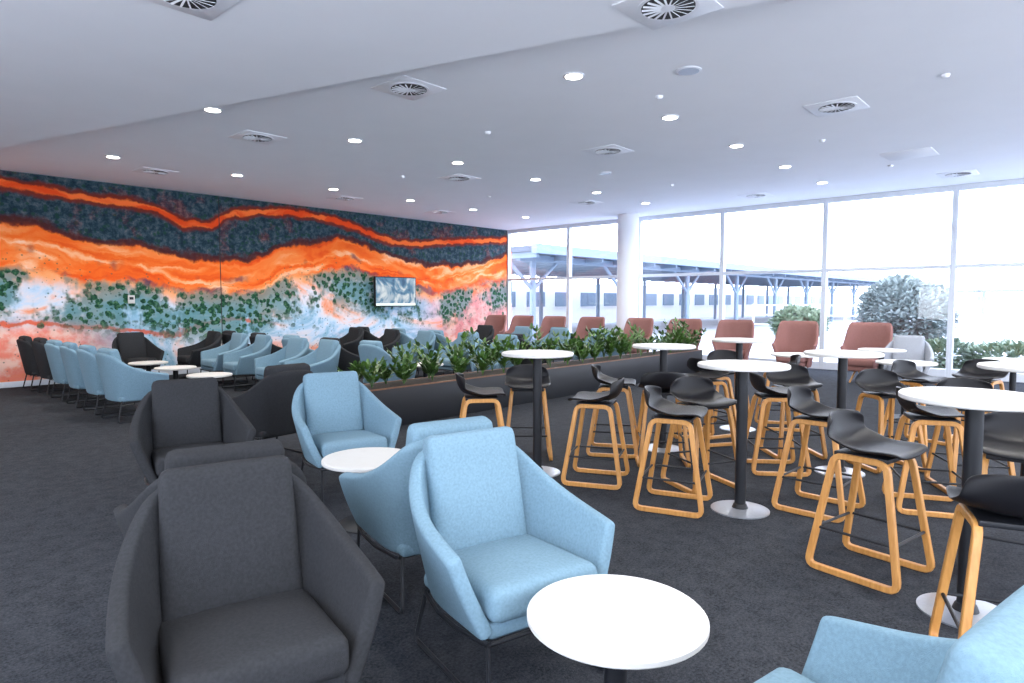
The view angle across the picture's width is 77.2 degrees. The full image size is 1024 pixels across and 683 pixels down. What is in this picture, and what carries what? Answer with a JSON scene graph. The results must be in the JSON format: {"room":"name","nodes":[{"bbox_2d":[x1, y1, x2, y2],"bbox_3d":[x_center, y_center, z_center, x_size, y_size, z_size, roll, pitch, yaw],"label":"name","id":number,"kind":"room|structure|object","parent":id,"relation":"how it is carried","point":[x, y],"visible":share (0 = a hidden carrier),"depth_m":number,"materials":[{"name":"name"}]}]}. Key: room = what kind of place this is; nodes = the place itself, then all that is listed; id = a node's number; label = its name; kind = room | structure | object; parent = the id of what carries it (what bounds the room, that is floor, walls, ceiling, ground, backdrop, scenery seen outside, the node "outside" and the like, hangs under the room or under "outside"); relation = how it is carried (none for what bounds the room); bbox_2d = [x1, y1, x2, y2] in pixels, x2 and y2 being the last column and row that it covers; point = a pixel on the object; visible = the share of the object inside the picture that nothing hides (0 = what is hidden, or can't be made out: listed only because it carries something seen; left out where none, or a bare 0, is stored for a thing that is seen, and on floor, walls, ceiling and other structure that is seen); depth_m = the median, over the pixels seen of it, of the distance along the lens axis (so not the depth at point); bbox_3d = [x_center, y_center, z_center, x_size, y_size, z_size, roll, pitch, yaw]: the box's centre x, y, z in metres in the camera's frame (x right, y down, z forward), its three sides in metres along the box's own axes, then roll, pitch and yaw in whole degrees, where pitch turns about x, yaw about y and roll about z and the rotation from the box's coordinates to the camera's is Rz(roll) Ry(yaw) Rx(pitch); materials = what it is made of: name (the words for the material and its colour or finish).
{"room":"airport terminal","nodes":[
{"label":"airport terminal","id":0,"kind":"room"},
{"bbox_2d":[0,170,511,381],"bbox_3d":[-6.454,-1.214,13.496,0.200,3.700,18.900,3,5,42],"label":"wall","id":1,"kind":"structure","parent":0,"point":[73,252],"depth_m":13.40,"materials":[{"name":"paint"}]},
{"bbox_2d":[0,368,208,387],"bbox_3d":[-6.373,0.587,13.536,0.016,0.100,18.500,3,5,42],"label":"baseboard","id":2,"kind":"structure","parent":1,"relation":"attached to","point":[196,370],"depth_m":11.34,"materials":[{"name":"paint"}]},
{"bbox_2d":[374,276,415,306],"bbox_3d":[-3.111,-1.304,16.809,0.248,0.770,1.320,3,5,42],"label":"television","id":3,"kind":"object","parent":1,"relation":"attached to","point":[388,291],"visible":1,"depth_m":16.68,"materials":[{"name":"black"}]},
{"bbox_2d":[0,0,1023,229],"bbox_3d":[0.635,-2.777,6.910,19.400,0.250,18.900,3,5,42],"label":"ceiling","id":4,"kind":"structure","parent":0,"point":[760,63],"depth_m":8.14,"materials":[{"name":"paint"}]},
{"bbox_2d":[132,167,177,175],"bbox_3d":[-6.096,-2.896,10.959,0.560,0.025,0.560,3,5,42],"label":"ceiling vent","id":5,"kind":"object","parent":4,"relation":"attached to","point":[147,170],"depth_m":10.92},
{"bbox_2d":[228,130,285,144],"bbox_3d":[-3.444,-2.752,8.677,0.560,0.025,0.560,3,5,42],"label":"ceiling vent","id":6,"kind":"object","parent":4,"relation":"attached to","point":[246,135],"depth_m":8.63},
{"bbox_2d":[0,0,772,147],"bbox_3d":[-2.197,-2.376,3.828,19.000,0.160,10.100,3,5,42],"label":"ceiling bulkhead","id":7,"kind":"object","parent":4,"relation":"attached to","point":[68,67],"depth_m":5.15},
{"bbox_2d":[146,0,239,20],"bbox_3d":[-2.183,-2.314,4.294,0.560,0.025,0.560,3,5,42],"label":"ceiling vent","id":8,"kind":"object","parent":7,"relation":"attached to","point":[205,9],"depth_m":4.44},
{"bbox_2d":[371,75,446,100],"bbox_3d":[-1.074,-2.626,6.679,0.560,0.025,0.560,3,5,42],"label":"ceiling vent","id":9,"kind":"object","parent":4,"relation":"attached to","point":[404,86],"depth_m":6.64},
{"bbox_2d":[581,144,632,156],"bbox_3d":[1.412,-2.800,9.441,0.560,0.025,0.560,3,5,42],"label":"ceiling vent","id":10,"kind":"object","parent":4,"relation":"attached to","point":[608,150],"depth_m":9.40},
{"bbox_2d":[612,0,723,30],"bbox_3d":[1.087,-2.325,4.463,0.560,0.025,0.560,3,5,42],"label":"ceiling vent","id":11,"kind":"object","parent":4,"relation":"attached to","point":[654,14],"depth_m":4.49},
{"bbox_2d":[802,96,869,116],"bbox_3d":[3.697,-2.665,7.305,0.560,0.025,0.560,3,5,42],"label":"ceiling vent","id":12,"kind":"object","parent":4,"relation":"attached to","point":[853,103],"depth_m":7.27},
{"bbox_2d":[880,147,938,160],"bbox_3d":[5.996,-2.823,9.669,0.660,0.006,0.660,3,5,42],"label":"ceiling access panel","id":13,"kind":"object","parent":4,"relation":"attached to","point":[927,151],"depth_m":9.67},
{"bbox_2d":[0,357,1023,682],"bbox_3d":[0.635,1.140,7.158,19.400,0.200,18.900,3,5,42],"label":"floor","id":14,"kind":"structure","parent":0,"point":[65,469],"depth_m":3.85,"materials":[{"name":"carpet"}]},
{"bbox_2d":[16,335,69,390],"bbox_3d":[-7.949,0.348,10.914,0.785,0.909,0.732,3,5,42],"label":"armchair","id":15,"kind":"object","parent":14,"relation":"on","point":[24,345],"visible":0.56,"depth_m":10.59,"materials":[{"name":"grey fabric"}]},
{"bbox_2d":[31,337,86,395],"bbox_3d":[-7.324,0.380,10.412,0.785,0.909,0.732,3,5,41],"label":"armchair","id":16,"kind":"object","parent":14,"relation":"on","point":[38,343],"visible":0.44,"depth_m":10.09,"materials":[{"name":"grey fabric"}]},
{"bbox_2d":[44,339,104,401],"bbox_3d":[-6.696,0.416,9.839,0.785,0.909,0.732,3,5,40],"label":"armchair","id":17,"kind":"object","parent":14,"relation":"on","point":[52,346],"visible":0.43,"depth_m":9.52,"materials":[{"name":"blue fabric"}]},
{"bbox_2d":[59,342,120,407],"bbox_3d":[-6.070,0.452,9.268,0.785,0.909,0.732,3,5,44],"label":"armchair","id":18,"kind":"object","parent":14,"relation":"on","point":[68,349],"visible":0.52,"depth_m":8.95,"materials":[{"name":"blue fabric"}]},
{"bbox_2d":[76,344,140,414],"bbox_3d":[-5.442,0.488,8.696,0.785,0.909,0.732,3,5,43],"label":"armchair","id":19,"kind":"object","parent":14,"relation":"on","point":[86,358],"visible":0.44,"depth_m":8.38,"materials":[{"name":"blue fabric"}]},
{"bbox_2d":[95,348,168,423],"bbox_3d":[-4.813,0.525,8.123,0.785,0.909,0.732,3,5,39],"label":"armchair","id":20,"kind":"object","parent":14,"relation":"on","point":[122,383],"visible":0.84,"depth_m":7.83,"materials":[{"name":"blue fabric"}]},
{"bbox_2d":[112,332,163,371],"bbox_3d":[-6.890,0.295,11.752,0.732,0.909,0.785,3,5,42],"label":"armchair","id":21,"kind":"object","parent":14,"relation":"on","point":[131,346],"visible":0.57,"depth_m":11.81,"materials":[{"name":"grey fabric"}]},
{"bbox_2d":[154,365,196,378],"bbox_3d":[-5.305,0.627,10.118,0.600,0.450,0.600,3,5,42],"label":"coffee table","id":22,"kind":"object","parent":14,"relation":"on","point":[174,368],"visible":0.47,"depth_m":10.04,"materials":[{"name":"white laminate"}]},
{"bbox_2d":[129,377,255,485],"bbox_3d":[-2.317,0.746,4.633,0.785,0.909,0.732,-2,4,-33],"label":"armchair","id":23,"kind":"object","parent":14,"relation":"on","point":[190,412],"visible":0.64,"depth_m":4.71,"materials":[{"name":"grey fabric"}]},
{"bbox_2d":[176,331,221,378],"bbox_3d":[-5.982,0.259,12.322,0.785,0.909,0.732,3,5,44],"label":"armchair","id":24,"kind":"object","parent":14,"relation":"on","point":[189,355],"visible":0.59,"depth_m":12.28,"materials":[{"name":"grey fabric"}]},
{"bbox_2d":[113,438,306,537],"bbox_3d":[-1.300,0.858,2.849,0.785,0.909,0.732,-2,4,-33],"label":"armchair","id":25,"kind":"object","parent":14,"relation":"on","point":[124,514],"visible":0.1,"depth_m":2.56,"materials":[{"name":"grey fabric"}]},
{"bbox_2d":[200,333,248,385],"bbox_3d":[-5.170,0.306,11.582,0.785,0.909,0.732,3,5,43],"label":"armchair","id":26,"kind":"object","parent":14,"relation":"on","point":[212,359],"visible":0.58,"depth_m":11.57,"materials":[{"name":"blue fabric"}]},
{"bbox_2d":[105,455,384,682],"bbox_3d":[-0.898,0.903,2.149,0.785,0.909,0.732,-2,4,-33],"label":"armchair","id":27,"kind":"object","parent":14,"relation":"on","point":[237,571],"visible":1,"depth_m":2.17,"materials":[{"name":"grey fabric"}]},
{"bbox_2d":[222,334,272,390],"bbox_3d":[-4.504,0.344,10.975,0.732,0.909,0.785,-4,5,-44],"label":"armchair","id":28,"kind":"object","parent":14,"relation":"on","point":[240,362],"visible":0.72,"depth_m":10.86,"materials":[{"name":"blue fabric"}]},
{"bbox_2d":[231,363,312,452],"bbox_3d":[-2.271,0.654,6.080,0.732,0.909,0.785,3,5,37],"label":"armchair","id":29,"kind":"object","parent":14,"relation":"on","point":[267,405],"visible":0.58,"depth_m":5.77,"materials":[{"name":"grey fabric"}]},
{"bbox_2d":[254,337,308,384],"bbox_3d":[-3.621,0.395,10.170,0.785,0.909,0.732,3,5,40],"label":"armchair","id":30,"kind":"object","parent":14,"relation":"on","point":[296,347],"visible":0.44,"depth_m":10.23,"materials":[{"name":"blue fabric"}]},
{"bbox_2d":[283,339,340,372],"bbox_3d":[-2.954,0.434,9.563,0.785,0.909,0.732,3,5,44],"label":"armchair","id":31,"kind":"object","parent":14,"relation":"on","point":[325,358],"visible":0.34,"depth_m":9.57,"materials":[{"name":"blue fabric"}]},
{"bbox_2d":[321,337,363,377],"bbox_3d":[-2.723,0.380,10.408,0.785,0.909,0.732,3,5,41],"label":"armchair","id":32,"kind":"object","parent":14,"relation":"on","point":[346,357],"visible":0.27,"depth_m":10.07,"materials":[{"name":"grey fabric"}]},
{"bbox_2d":[292,371,401,502],"bbox_3d":[-1.348,0.717,5.082,0.785,0.909,0.732,-2,4,-33],"label":"armchair","id":33,"kind":"object","parent":14,"relation":"on","point":[332,412],"visible":0.82,"depth_m":5.13,"materials":[{"name":"blue fabric"}]},
{"bbox_2d":[339,327,363,354],"bbox_3d":[-3.657,0.145,14.123,0.785,0.909,0.732,4,5,44],"label":"armchair","id":34,"kind":"object","parent":14,"relation":"on","point":[350,342],"visible":0.47,"depth_m":14.10,"materials":[{"name":"grey fabric"}]},
{"bbox_2d":[321,447,399,533],"bbox_3d":[-0.960,0.996,4.289,0.600,0.450,0.600,3,5,42],"label":"coffee table","id":35,"kind":"object","parent":14,"relation":"on","point":[357,460],"visible":0.4,"depth_m":4.21,"materials":[{"name":"white laminate"}]},
{"bbox_2d":[358,340,415,383],"bbox_3d":[-1.911,0.427,9.667,0.785,0.909,0.732,3,5,40],"label":"armchair","id":36,"kind":"object","parent":14,"relation":"on","point":[369,349],"visible":0.42,"depth_m":9.35,"materials":[{"name":"blue fabric"}]},
{"bbox_2d":[375,329,400,351],"bbox_3d":[-2.696,0.201,13.247,0.732,0.909,0.785,-4,5,-44],"label":"armchair","id":37,"kind":"object","parent":14,"relation":"on","point":[390,337],"visible":0.31,"depth_m":13.25,"materials":[{"name":"grey fabric"}]},
{"bbox_2d":[392,330,435,375],"bbox_3d":[-1.884,0.247,12.507,0.732,0.909,0.785,-4,5,-44],"label":"armchair","id":38,"kind":"object","parent":14,"relation":"on","point":[423,336],"visible":0.45,"depth_m":12.54,"materials":[{"name":"blue fabric"}]},
{"bbox_2d":[339,416,492,613],"bbox_3d":[-0.441,0.824,3.388,0.785,0.909,0.732,-2,4,-33],"label":"armchair","id":39,"kind":"object","parent":14,"relation":"on","point":[377,499],"visible":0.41,"depth_m":3.09,"materials":[{"name":"blue fabric"}]},
{"bbox_2d":[432,332,478,375],"bbox_3d":[-1.000,0.298,11.701,0.785,0.909,0.732,3,5,41],"label":"armchair","id":40,"kind":"object","parent":14,"relation":"on","point":[447,366],"visible":0.22,"depth_m":11.69,"materials":[{"name":"blue fabric"}]},
{"bbox_2d":[455,372,505,426],"bbox_3d":[-0.270,0.704,5.603,0.489,0.865,0.462,0,4,-6],"label":"bar stool","id":41,"kind":"object","parent":14,"relation":"on","point":[473,394],"visible":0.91,"depth_m":5.45,"materials":[{"name":"black plastic"}]},
{"bbox_2d":[474,325,493,344],"bbox_3d":[-0.817,0.061,15.454,0.785,0.909,0.732,3,5,39],"label":"armchair","id":42,"kind":"object","parent":14,"relation":"on","point":[487,331],"visible":0.31,"depth_m":15.49,"materials":[{"name":"grey fabric"}]},
{"bbox_2d":[470,334,519,371],"bbox_3d":[-0.262,0.341,11.028,0.785,0.909,0.732,3,5,41],"label":"armchair","id":43,"kind":"object","parent":14,"relation":"on","point":[497,365],"visible":0.3,"depth_m":11.01,"materials":[{"name":"blue fabric"}]},
{"bbox_2d":[484,315,506,341],"bbox_3d":[-0.560,-0.197,18.096,0.826,1.100,0.674,3,5,41],"label":"tub chair","id":44,"kind":"object","parent":14,"relation":"on","point":[498,322],"visible":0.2,"depth_m":18.30,"materials":[{"name":"pink fabric"}]},
{"bbox_2d":[409,426,614,682],"bbox_3d":[-0.049,0.867,2.708,0.785,0.909,0.732,-2,4,-33],"label":"armchair","id":45,"kind":"object","parent":14,"relation":"on","point":[493,529],"visible":0.93,"depth_m":2.72,"materials":[{"name":"blue fabric"}]},
{"bbox_2d":[505,315,533,344],"bbox_3d":[0.179,-0.154,17.423,0.825,1.100,0.674,3,5,41],"label":"tub chair","id":46,"kind":"object","parent":14,"relation":"on","point":[517,320],"visible":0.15,"depth_m":17.68,"materials":[{"name":"pink fabric"}]},
{"bbox_2d":[336,317,706,425],"bbox_3d":[1.012,0.253,10.505,0.930,1.148,8.685,3,5,43],"label":"planter box","id":47,"kind":"object","parent":14,"relation":"on","point":[415,400],"visible":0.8,"depth_m":9.04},
{"bbox_2d":[505,364,552,460],"bbox_3d":[0.150,0.669,6.151,0.462,0.865,0.489,0,4,0],"label":"bar stool","id":48,"kind":"object","parent":14,"relation":"on","point":[519,378],"visible":0.85,"depth_m":6.17,"materials":[{"name":"black plastic"}]},
{"bbox_2d":[507,224,567,330],"bbox_3d":[0.778,-1.593,19.474,2.400,3.700,0.140,3,5,42],"label":"frame","id":49,"kind":"object","parent":14,"relation":"on","point":[509,232],"visible":0.65,"depth_m":19.79,"materials":[{"name":"paint"}]},
{"bbox_2d":[502,350,573,477],"bbox_3d":[0.220,0.616,5.547,0.620,1.050,0.620,3,5,42],"label":"bar table","id":50,"kind":"object","parent":14,"relation":"on","point":[537,356],"visible":0.77,"depth_m":5.51,"materials":[{"name":"white laminate"}]},
{"bbox_2d":[535,316,565,339],"bbox_3d":[0.991,-0.107,16.682,0.825,1.100,0.674,3,5,41],"label":"tub chair","id":51,"kind":"object","parent":14,"relation":"on","point":[548,322],"visible":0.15,"depth_m":16.94,"materials":[{"name":"pink fabric"}]},
{"bbox_2d":[531,327,570,362],"bbox_3d":[0.881,0.159,13.906,0.785,0.909,0.732,3,5,39],"label":"armchair","id":52,"kind":"object","parent":14,"relation":"on","point":[556,330],"visible":0.14,"depth_m":13.98,"materials":[{"name":"blue fabric"}]},
{"bbox_2d":[575,317,604,338],"bbox_3d":[1.877,-0.056,15.875,0.826,1.100,0.674,3,5,41],"label":"tub chair","id":53,"kind":"object","parent":14,"relation":"on","point":[590,322],"visible":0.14,"depth_m":16.14,"materials":[{"name":"pink fabric"}]},
{"bbox_2d":[561,377,629,489],"bbox_3d":[0.700,0.723,5.303,0.489,0.865,0.462,1,4,18],"label":"bar stool","id":54,"kind":"object","parent":14,"relation":"on","point":[591,400],"visible":1,"depth_m":5.18,"materials":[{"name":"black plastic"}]},
{"bbox_2d":[568,219,638,332],"bbox_3d":[2.532,-1.492,17.876,2.350,3.700,0.140,3,5,42],"label":"frame","id":55,"kind":"object","parent":14,"relation":"on","point":[606,222],"visible":0.49,"depth_m":18.51,"materials":[{"name":"paint"}]},
{"bbox_2d":[586,364,637,458],"bbox_3d":[1.000,0.660,6.301,0.489,0.865,0.462,1,4,13],"label":"bar stool","id":56,"kind":"object","parent":14,"relation":"on","point":[605,380],"visible":0.91,"depth_m":6.16,"materials":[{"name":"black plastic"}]},
{"bbox_2d":[527,574,709,682],"bbox_3d":[0.350,1.131,2.165,0.600,0.450,0.600,3,5,42],"label":"coffee table","id":57,"kind":"object","parent":14,"relation":"on","point":[618,624],"visible":1,"depth_m":2.09,"materials":[{"name":"white laminate"}]},
{"bbox_2d":[616,214,638,336],"bbox_3d":[2.995,-1.414,16.643,0.560,3.700,0.560,3,5,42],"label":"column","id":58,"kind":"structure","parent":14,"relation":"on","point":[627,224],"depth_m":16.40,"materials":[{"name":"paint"}]},
{"bbox_2d":[618,318,653,353],"bbox_3d":[2.875,0.002,14.965,0.674,1.100,0.825,-4,5,-44],"label":"tub chair","id":59,"kind":"object","parent":14,"relation":"on","point":[646,324],"visible":0.28,"depth_m":15.10,"materials":[{"name":"pink fabric"}]},
{"bbox_2d":[635,372,690,467],"bbox_3d":[1.379,0.685,5.902,0.462,0.865,0.489,0,4,6],"label":"bar stool","id":60,"kind":"object","parent":14,"relation":"on","point":[663,380],"visible":0.56,"depth_m":5.72,"materials":[{"name":"black plastic"}]},
{"bbox_2d":[632,343,695,452],"bbox_3d":[1.519,0.559,6.445,0.620,1.050,0.620,3,5,42],"label":"bar table","id":61,"kind":"object","parent":14,"relation":"on","point":[663,347],"visible":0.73,"depth_m":6.39,"materials":[{"name":"white laminate"}]},
{"bbox_2d":[633,385,712,517],"bbox_3d":[1.179,0.764,4.655,0.489,0.865,0.462,2,4,25],"label":"bar stool","id":62,"kind":"object","parent":14,"relation":"on","point":[668,412],"visible":1,"depth_m":4.57,"materials":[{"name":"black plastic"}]},
{"bbox_2d":[638,209,722,359],"bbox_3d":[4.248,-1.393,16.311,2.300,3.700,0.140,3,5,42],"label":"frame","id":63,"kind":"object","parent":14,"relation":"on","point":[641,275],"visible":0.66,"depth_m":16.32,"materials":[{"name":"paint"}]},
{"bbox_2d":[666,319,701,348],"bbox_3d":[3.759,0.052,14.160,0.825,1.100,0.674,3,4,35],"label":"tub chair","id":64,"kind":"object","parent":14,"relation":"on","point":[693,324],"visible":0.18,"depth_m":14.29,"materials":[{"name":"pink fabric"}]},
{"bbox_2d":[661,376,736,493],"bbox_3d":[1.529,0.733,5.154,0.462,0.865,0.489,-1,4,-18],"label":"bar stool","id":65,"kind":"object","parent":14,"relation":"on","point":[690,390],"visible":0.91,"depth_m":5.24,"materials":[{"name":"black plastic"}]},
{"bbox_2d":[673,370,732,447],"bbox_3d":[2.029,0.632,6.750,0.489,0.865,0.462,-1,4,-14],"label":"bar stool","id":66,"kind":"object","parent":14,"relation":"on","point":[713,375],"visible":0.41,"depth_m":6.72,"materials":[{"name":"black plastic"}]},
{"bbox_2d":[681,358,735,438],"bbox_3d":[2.199,0.606,7.149,0.489,0.865,0.462,-2,4,-23],"label":"bar stool","id":67,"kind":"object","parent":14,"relation":"on","point":[692,362],"visible":0.39,"depth_m":7.04,"materials":[{"name":"black plastic"}]},
{"bbox_2d":[707,350,749,421],"bbox_3d":[2.699,0.549,8.046,0.462,0.865,0.489,0,4,0],"label":"bar stool","id":68,"kind":"object","parent":14,"relation":"on","point":[716,354],"visible":0.26,"depth_m":8.20,"materials":[{"name":"black plastic"}]},
{"bbox_2d":[712,319,753,359],"bbox_3d":[4.608,0.102,13.385,0.826,1.100,0.674,3,4,36],"label":"tub chair","id":69,"kind":"object","parent":14,"relation":"on","point":[725,328],"visible":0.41,"depth_m":13.58,"materials":[{"name":"pink fabric"}]},
{"bbox_2d":[711,338,767,431],"bbox_3d":[2.629,0.496,7.442,0.620,1.050,0.620,3,5,42],"label":"bar table","id":70,"kind":"object","parent":14,"relation":"on","point":[739,342],"visible":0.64,"depth_m":7.38,"materials":[{"name":"white laminate"}]},
{"bbox_2d":[697,360,790,518],"bbox_3d":[1.629,0.679,4.550,0.620,1.050,0.620,3,5,42],"label":"bar table","id":71,"kind":"object","parent":14,"relation":"on","point":[739,508],"visible":1,"depth_m":4.52,"materials":[{"name":"white laminate"}]},
{"bbox_2d":[720,198,825,368],"bbox_3d":[5.954,-1.294,14.757,2.320,3.700,0.140,3,5,42],"label":"frame","id":72,"kind":"object","parent":14,"relation":"on","point":[815,364],"visible":0.77,"depth_m":14.66,"materials":[{"name":"paint"}]},
{"bbox_2d":[754,354,800,431],"bbox_3d":[3.148,0.581,7.548,0.489,0.865,0.462,1,4,14],"label":"bar stool","id":73,"kind":"object","parent":14,"relation":"on","point":[794,359],"visible":0.34,"depth_m":7.64,"materials":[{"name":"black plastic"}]},
{"bbox_2d":[747,372,811,476],"bbox_3d":[2.319,0.701,5.652,0.489,0.865,0.462,0,4,6],"label":"bar stool","id":74,"kind":"object","parent":14,"relation":"on","point":[769,394],"visible":0.65,"depth_m":5.50,"materials":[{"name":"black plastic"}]},
{"bbox_2d":[759,364,827,458],"bbox_3d":[2.719,0.666,6.201,0.462,0.865,0.489,0,4,0],"label":"bar stool","id":75,"kind":"object","parent":14,"relation":"on","point":[798,375],"visible":0.73,"depth_m":6.22,"materials":[{"name":"black plastic"}]},
{"bbox_2d":[772,321,818,367],"bbox_3d":[5.532,0.155,12.543,0.825,1.100,0.674,3,5,41],"label":"tub chair","id":76,"kind":"object","parent":14,"relation":"on","point":[791,336],"visible":0.64,"depth_m":12.71,"materials":[{"name":"pink fabric"}]},
{"bbox_2d":[771,386,865,522],"bbox_3d":[2.199,0.769,4.575,0.489,0.865,0.462,4,5,45],"label":"bar stool","id":77,"kind":"object","parent":14,"relation":"on","point":[799,398],"visible":0.68,"depth_m":4.58,"materials":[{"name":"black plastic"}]},
{"bbox_2d":[804,350,884,478],"bbox_3d":[2.849,0.616,5.547,0.620,1.050,0.620,3,5,42],"label":"bar table","id":78,"kind":"object","parent":14,"relation":"on","point":[842,355],"visible":0.7,"depth_m":5.50,"materials":[{"name":"white laminate"}]},
{"bbox_2d":[840,322,892,382],"bbox_3d":[6.456,0.208,11.701,0.674,1.100,0.826,-3,5,-44],"label":"tub chair","id":79,"kind":"object","parent":14,"relation":"on","point":[858,334],"visible":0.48,"depth_m":11.83,"materials":[{"name":"pink fabric"}]},
{"bbox_2d":[805,409,934,593],"bbox_3d":[1.979,0.835,3.528,0.462,0.865,0.489,-3,5,-37],"label":"bar stool","id":80,"kind":"object","parent":14,"relation":"on","point":[846,428],"visible":1,"depth_m":3.50,"materials":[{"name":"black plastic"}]},
{"bbox_2d":[858,348,906,368],"bbox_3d":[5.897,0.484,10.245,0.680,0.720,0.680,3,5,42],"label":"cafe table","id":81,"kind":"object","parent":14,"relation":"on","point":[881,350],"visible":0.43,"depth_m":10.19,"materials":[{"name":"white laminate"}]},
{"bbox_2d":[847,369,926,473],"bbox_3d":[3.348,0.696,5.732,0.462,0.865,0.489,0,4,-6],"label":"bar stool","id":82,"kind":"object","parent":14,"relation":"on","point":[879,384],"visible":0.74,"depth_m":5.83,"materials":[{"name":"black plastic"}]},
{"bbox_2d":[821,185,955,377],"bbox_3d":[7.671,-1.195,13.192,2.330,3.700,0.140,3,5,42],"label":"frame","id":83,"kind":"object","parent":14,"relation":"on","point":[824,365],"visible":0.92,"depth_m":13.05,"materials":[{"name":"paint"}]},
{"bbox_2d":[754,585,1023,682],"bbox_3d":[0.795,0.948,1.434,0.785,0.909,0.732,-3,5,-37],"label":"armchair","id":84,"kind":"object","parent":14,"relation":"on","point":[843,650],"visible":1,"depth_m":1.64,"materials":[{"name":"blue fabric"}]},
{"bbox_2d":[878,335,933,386],"bbox_3d":[6.567,0.364,10.666,0.785,0.909,0.732,3,5,37],"label":"armchair","id":85,"kind":"object","parent":14,"relation":"on","point":[917,348],"visible":0.44,"depth_m":10.73,"materials":[{"name":"grey fabric"}]},
{"bbox_2d":[875,359,937,420],"bbox_3d":[4.997,0.617,8.151,0.680,0.720,0.680,3,5,42],"label":"cafe table","id":86,"kind":"object","parent":14,"relation":"on","point":[919,363],"visible":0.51,"depth_m":8.12,"materials":[{"name":"white laminate"}]},
{"bbox_2d":[884,360,952,446],"bbox_3d":[4.198,0.638,6.650,0.462,0.865,0.489,-2,4,-27],"label":"bar stool","id":87,"kind":"object","parent":14,"relation":"on","point":[905,369],"visible":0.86,"depth_m":6.72,"materials":[{"name":"black plastic"}]},
{"bbox_2d":[882,386,964,518],"bbox_3d":[2.998,0.767,4.605,0.489,0.865,0.462,1,4,18],"label":"bar stool","id":88,"kind":"object","parent":14,"relation":"on","point":[921,415],"visible":0.77,"depth_m":4.50,"materials":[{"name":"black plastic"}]},
{"bbox_2d":[898,386,1023,627],"bbox_3d":[2.169,0.775,3.033,0.620,1.050,0.620,3,5,42],"label":"bar table","id":89,"kind":"object","parent":14,"relation":"on","point":[975,401],"visible":0.67,"depth_m":3.01,"materials":[{"name":"white laminate"}]},
{"bbox_2d":[924,377,1015,493],"bbox_3d":[3.618,0.739,5.054,0.462,0.865,0.489,1,4,13],"label":"bar stool","id":90,"kind":"object","parent":14,"relation":"on","point":[956,381],"visible":0.27,"depth_m":5.20,"materials":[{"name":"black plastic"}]},
{"bbox_2d":[943,359,1008,438],"bbox_3d":[4.947,0.628,6.800,0.489,0.865,0.462,-3,4,-35],"label":"bar stool","id":91,"kind":"object","parent":14,"relation":"on","point":[969,369],"visible":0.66,"depth_m":6.85,"materials":[{"name":"black plastic"}]},
{"bbox_2d":[929,474,1023,638],"bbox_3d":[1.949,0.901,2.490,0.462,0.865,0.489,2,4,24],"label":"bar stool","id":92,"kind":"object","parent":14,"relation":"on","point":[985,500],"visible":0.95,"depth_m":2.40,"materials":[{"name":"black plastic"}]},
{"bbox_2d":[948,178,1023,382],"bbox_3d":[9.380,-1.097,11.634,2.300,3.700,0.140,3,5,42],"label":"frame","id":93,"kind":"object","parent":14,"relation":"on","point":[1013,182],"visible":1,"depth_m":12.24,"materials":[{"name":"paint"}]},
{"bbox_2d":[977,361,1023,475],"bbox_3d":[3.548,0.689,4.400,0.620,1.050,0.620,3,5,42],"label":"bar table","id":94,"kind":"object","parent":14,"relation":"on","point":[1017,367],"visible":0.44,"depth_m":4.38,"materials":[{"name":"white laminate"}]},
{"bbox_2d":[982,412,1023,544],"bbox_3d":[2.748,0.839,3.478,0.462,0.865,0.489,3,5,37],"label":"bar stool","id":95,"kind":"object","parent":14,"relation":"on","point":[1003,438],"visible":0.75,"depth_m":3.60,"materials":[{"name":"black plastic"}]},
{"bbox_2d":[982,357,1023,391],"bbox_3d":[6.596,0.598,8.450,0.680,0.720,0.680,3,5,42],"label":"cafe table","id":96,"kind":"object","parent":14,"relation":"on","point":[1012,375],"visible":0.25,"depth_m":8.43,"materials":[{"name":"white laminate"}]},
{"label":"outside","id":97,"kind":"structure","parent":0,"visible":0},
{"bbox_2d":[536,309,1023,361],"bbox_3d":[30.162,-3.173,77.467,180.000,0.230,124.850,3,5,42],"label":"ground","id":98,"kind":"structure","parent":97,"point":[834,338],"depth_m":34.99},
{"bbox_2d":[512,281,830,324],"bbox_3d":[18.347,-3.883,64.384,4.100,2.900,76.000,3,5,42],"label":"terminal building","id":99,"kind":"structure","parent":98,"relation":"on","point":[662,302],"depth_m":54.55,"materials":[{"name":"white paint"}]},
{"bbox_2d":[512,243,882,342],"bbox_3d":[15.290,-3.146,46.873,12.220,3.580,57.284,3,5,42],"label":"canopy","id":100,"kind":"object","parent":98,"relation":"on","point":[541,260],"visible":0.59,"depth_m":33.98,"materials":[{"name":"metal"}]},
{"bbox_2d":[766,303,833,339],"bbox_3d":[11.196,-0.704,25.041,2.386,1.642,2.458,1,4,10],"label":"shrub","id":101,"kind":"object","parent":98,"relation":"on","point":[791,312],"visible":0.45,"depth_m":24.54,"materials":[{"name":"green plant"}]},
{"bbox_2d":[752,304,1023,341],"bbox_3d":[21.708,-0.425,20.818,28.080,1.500,0.080,3,5,42],"label":"fence","id":102,"kind":"object","parent":98,"relation":"on","point":[845,315],"visible":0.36,"depth_m":24.75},
{"bbox_2d":[851,271,963,339],"bbox_3d":[11.318,-0.781,18.428,2.781,2.473,2.776,1,4,18],"label":"shrub","id":103,"kind":"object","parent":98,"relation":"on","point":[896,298],"visible":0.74,"depth_m":17.60,"materials":[{"name":"green plant"}]},
{"bbox_2d":[925,337,984,369],"bbox_3d":[9.999,0.367,14.805,1.838,0.955,1.481,3,5,42],"label":"plant","id":104,"kind":"object","parent":98,"relation":"on","point":[937,345],"visible":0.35,"depth_m":14.46,"materials":[{"name":"green plant"}]},
{"bbox_2d":[956,338,1023,363],"bbox_3d":[10.602,0.403,13.764,1.872,0.971,1.472,3,5,42],"label":"plant","id":105,"kind":"object","parent":98,"relation":"on","point":[1013,349],"visible":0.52,"depth_m":13.71,"materials":[{"name":"green plant"}]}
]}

